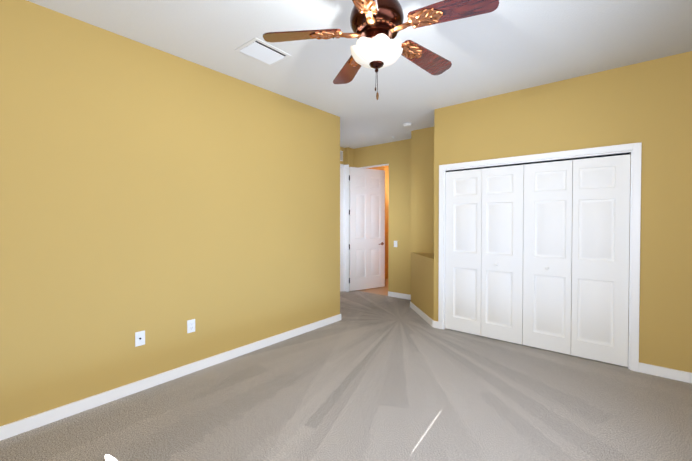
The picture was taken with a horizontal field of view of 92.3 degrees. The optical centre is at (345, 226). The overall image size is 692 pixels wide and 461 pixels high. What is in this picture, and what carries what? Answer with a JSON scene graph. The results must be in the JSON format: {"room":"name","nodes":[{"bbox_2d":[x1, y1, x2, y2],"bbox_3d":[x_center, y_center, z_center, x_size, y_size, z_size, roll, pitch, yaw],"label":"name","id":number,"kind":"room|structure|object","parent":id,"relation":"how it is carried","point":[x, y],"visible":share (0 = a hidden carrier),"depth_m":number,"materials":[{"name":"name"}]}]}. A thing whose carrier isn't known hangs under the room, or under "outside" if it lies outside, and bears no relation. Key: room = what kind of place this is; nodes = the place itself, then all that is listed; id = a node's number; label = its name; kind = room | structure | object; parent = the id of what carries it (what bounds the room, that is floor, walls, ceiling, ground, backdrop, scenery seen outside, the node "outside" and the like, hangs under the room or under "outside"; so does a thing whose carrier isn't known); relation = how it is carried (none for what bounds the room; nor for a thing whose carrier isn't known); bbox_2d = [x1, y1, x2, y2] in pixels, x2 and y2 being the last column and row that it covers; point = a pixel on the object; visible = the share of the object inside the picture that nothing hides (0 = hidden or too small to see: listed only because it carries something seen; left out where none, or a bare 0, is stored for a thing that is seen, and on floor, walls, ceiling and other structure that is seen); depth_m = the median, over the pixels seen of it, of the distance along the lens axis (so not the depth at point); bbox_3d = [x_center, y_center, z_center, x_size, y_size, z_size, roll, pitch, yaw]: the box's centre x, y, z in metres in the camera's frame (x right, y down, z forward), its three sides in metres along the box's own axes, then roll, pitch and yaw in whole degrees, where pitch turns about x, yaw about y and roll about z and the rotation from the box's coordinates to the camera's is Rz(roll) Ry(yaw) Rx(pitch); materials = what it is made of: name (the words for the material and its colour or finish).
{"room":"empty bedroom","nodes":[
{"label":"empty bedroom","id":0,"kind":"room"},
{"bbox_2d":[0,0,339,425],"bbox_3d":[-1.586,-0.074,2.923,0.120,2.840,4.580,1,1,39],"label":"wall","id":1,"kind":"structure","parent":0,"point":[160,197],"depth_m":2.71,"materials":[{"name":"yellow paint"}]},
{"bbox_2d":[135,330,144,346],"bbox_3d":[-1.680,0.919,2.718,0.015,0.116,0.072,1,1,39],"label":"electrical outlet","id":2,"kind":"object","parent":1,"relation":"attached to","point":[140,338],"visible":1,"depth_m":2.71,"materials":[{"name":"white plastic"}]},
{"bbox_2d":[0,314,340,440],"bbox_3d":[-1.493,1.302,2.954,0.016,0.088,4.478,1,1,39],"label":"baseboard","id":3,"kind":"structure","parent":1,"relation":"attached to","point":[12,429],"depth_m":2.71,"materials":[{"name":"white wood"}]},
{"bbox_2d":[187,319,194,332],"bbox_3d":[-1.415,0.914,3.043,0.010,0.116,0.072,1,1,39],"label":"electrical outlet","id":4,"kind":"object","parent":1,"relation":"attached to","point":[190,326],"visible":1,"depth_m":3.04,"materials":[{"name":"white plastic"}]},
{"bbox_2d":[340,147,344,291],"bbox_3d":[-0.508,-0.122,6.117,0.120,2.840,1.960,1,1,39],"label":"wall","id":5,"kind":"structure","parent":0,"point":[343,150],"depth_m":6.56,"materials":[{"name":"paint"}]},
{"bbox_2d":[340,151,342,160],"bbox_3d":[-0.128,-1.372,6.452,0.016,0.200,0.200,1,1,39],"label":"door chime","id":6,"kind":"object","parent":5,"relation":"attached to","point":[341,155],"visible":0.46,"depth_m":6.49,"materials":[{"name":"white plastic"}]},
{"bbox_2d":[340,168,342,291],"bbox_3d":[-0.307,0.074,6.252,0.019,2.420,0.760,1,1,39],"label":"door","id":7,"kind":"structure","parent":5,"relation":"in","point":[341,229],"depth_m":6.50,"materials":[{"name":"white wood"}]},
{"bbox_2d":[340,164,388,291],"bbox_3d":[0.133,0.047,6.088,0.910,2.503,1.192,1,1,39],"label":"door frame","id":8,"kind":"structure","parent":5,"relation":"attached to","point":[346,228],"depth_m":6.54,"materials":[{"name":"white wood"}]},
{"bbox_2d":[0,290,691,460],"bbox_3d":[0.030,1.399,2.728,5.490,0.100,6.300,1,1,39],"label":"floor carpet","id":9,"kind":"object","parent":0,"point":[372,377],"visible":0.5,"depth_m":2.47,"materials":[{"name":"grey carpet"}]},
{"bbox_2d":[345,147,353,166],"bbox_3d":[0.062,-0.130,6.645,0.088,2.840,0.180,1,1,39],"label":"wall","id":10,"kind":"structure","parent":0,"point":[349,156],"depth_m":6.57,"materials":[{"name":"yellow paint"}]},
{"bbox_2d":[349,167,384,290],"bbox_3d":[0.439,0.055,6.756,0.353,2.438,0.854,1,1,39],"label":"hall door","id":11,"kind":"structure","parent":10,"relation":"in","point":[366,228],"depth_m":6.73,"materials":[{"name":"white wood"}]},
{"bbox_2d":[27,0,691,148],"bbox_3d":[0.958,-1.558,3.811,5.490,0.100,9.220,1,1,39],"label":"ceiling","id":12,"kind":"structure","parent":0,"point":[506,46],"depth_m":2.73,"materials":[{"name":"white paint"}]},
{"bbox_2d":[235,37,290,65],"bbox_3d":[-0.708,-1.486,2.859,0.290,0.015,0.370,1,1,39],"label":"ceiling vent","id":13,"kind":"object","parent":12,"relation":"in","point":[261,51],"visible":1,"depth_m":2.83,"materials":[{"name":"white plastic"}]},
{"bbox_2d":[263,0,498,99],"bbox_3d":[0.212,-1.101,1.897,1.217,0.756,1.242,1,1,39],"label":"ceiling fan","id":14,"kind":"object","parent":12,"relation":"hanging from","point":[377,26],"visible":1,"depth_m":1.83,"materials":[{"name":"brown wood"}]},
{"bbox_2d":[403,123,411,126],"bbox_3d":[0.919,-1.504,4.959,0.136,0.042,0.136,1,1,39],"label":"smoke detector","id":15,"kind":"object","parent":12,"relation":"attached to","point":[407,124],"visible":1,"depth_m":4.92,"materials":[{"name":"white plastic"}]},
{"bbox_2d":[356,278,387,295],"bbox_3d":[1.778,1.333,7.261,2.420,0.096,2.920,1,1,39],"label":"floor","id":16,"kind":"structure","parent":0,"point":[381,290],"depth_m":6.69,"materials":[{"name":"brown"}]},
{"bbox_2d":[366,166,388,278],"bbox_3d":[0.857,-0.149,7.946,0.100,2.840,2.600,1,1,39],"label":"wall","id":17,"kind":"structure","parent":0,"point":[386,168],"depth_m":8.01,"materials":[{"name":"orange paint"}]},
{"bbox_2d":[354,139,410,294],"bbox_3d":[0.782,-0.124,6.245,1.532,2.840,0.120,1,1,39],"label":"wall","id":18,"kind":"structure","parent":0,"point":[399,232],"depth_m":6.04,"materials":[{"name":"yellow paint"}]},
{"bbox_2d":[388,291,410,298],"bbox_3d":[1.056,1.258,5.954,0.707,0.090,0.017,1,1,39],"label":"baseboard","id":19,"kind":"structure","parent":18,"relation":"attached to","point":[393,294],"depth_m":6.02,"materials":[{"name":"white wood"}]},
{"bbox_2d":[411,252,433,319],"bbox_3d":[1.098,0.872,4.865,0.728,0.890,0.728,1,1,39],"label":"wall","id":20,"kind":"structure","parent":0,"point":[422,281],"depth_m":4.80,"materials":[{"name":"yellow paint"}]},
{"bbox_2d":[408,299,437,327],"bbox_3d":[1.132,1.274,4.833,0.777,0.088,0.743,1,1,39],"label":"baseboard","id":21,"kind":"structure","parent":20,"relation":"attached to","point":[434,324],"depth_m":4.67,"materials":[{"name":"white wood"}]},
{"bbox_2d":[411,127,630,323],"bbox_3d":[2.638,-0.097,4.424,3.650,2.840,0.570,1,1,39],"label":"wall","id":22,"kind":"structure","parent":0,"point":[422,190],"depth_m":5.23,"materials":[{"name":"yellow paint"}]},
{"bbox_2d":[434,51,691,372],"bbox_3d":[2.312,-0.082,3.455,2.920,2.840,0.120,1,1,39],"label":"wall","id":23,"kind":"structure","parent":0,"point":[662,127],"depth_m":3.05,"materials":[{"name":"yellow paint"}]},
{"bbox_2d":[445,169,481,335],"bbox_3d":[1.457,0.314,4.137,0.446,2.003,0.032,1,1,39],"label":"closet door","id":24,"kind":"structure","parent":23,"relation":"in","point":[463,241],"depth_m":4.12,"materials":[{"name":"white wood"}]},
{"bbox_2d":[481,165,523,343],"bbox_3d":[1.793,0.319,3.837,0.446,2.003,0.068,1,1,39],"label":"closet door","id":25,"kind":"structure","parent":23,"relation":"in","point":[502,255],"depth_m":3.83,"materials":[{"name":"white wood"}]},
{"bbox_2d":[446,152,630,171],"bbox_3d":[1.981,-0.691,3.697,1.800,0.017,0.034,1,1,39],"label":"door track","id":26,"kind":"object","parent":23,"relation":"attached to","point":[543,161],"depth_m":3.56,"materials":[{"name":"black metal"}]},
{"bbox_2d":[438,143,641,371],"bbox_3d":[1.987,0.279,3.718,1.946,2.110,0.137,1,1,39],"label":"trim","id":27,"kind":"structure","parent":23,"relation":"attached to","point":[635,149],"depth_m":3.12,"materials":[{"name":"white wood"}]},
{"bbox_2d":[523,160,572,354],"bbox_3d":[2.140,0.323,3.551,0.446,2.003,0.068,1,1,39],"label":"closet door","id":28,"kind":"structure","parent":23,"relation":"in","point":[547,251],"depth_m":3.55,"materials":[{"name":"white wood"}]},
{"bbox_2d":[571,154,629,366],"bbox_3d":[2.498,0.327,3.279,0.446,2.003,0.032,1,1,39],"label":"closet door","id":29,"kind":"structure","parent":23,"relation":"in","point":[600,254],"depth_m":3.26,"materials":[{"name":"white wood"}]},
{"bbox_2d":[639,362,691,382],"bbox_3d":[2.994,1.304,2.828,0.759,0.088,0.017,1,1,39],"label":"baseboard","id":30,"kind":"structure","parent":23,"relation":"attached to","point":[664,372],"depth_m":2.95,"materials":[{"name":"white wood"}]}
]}

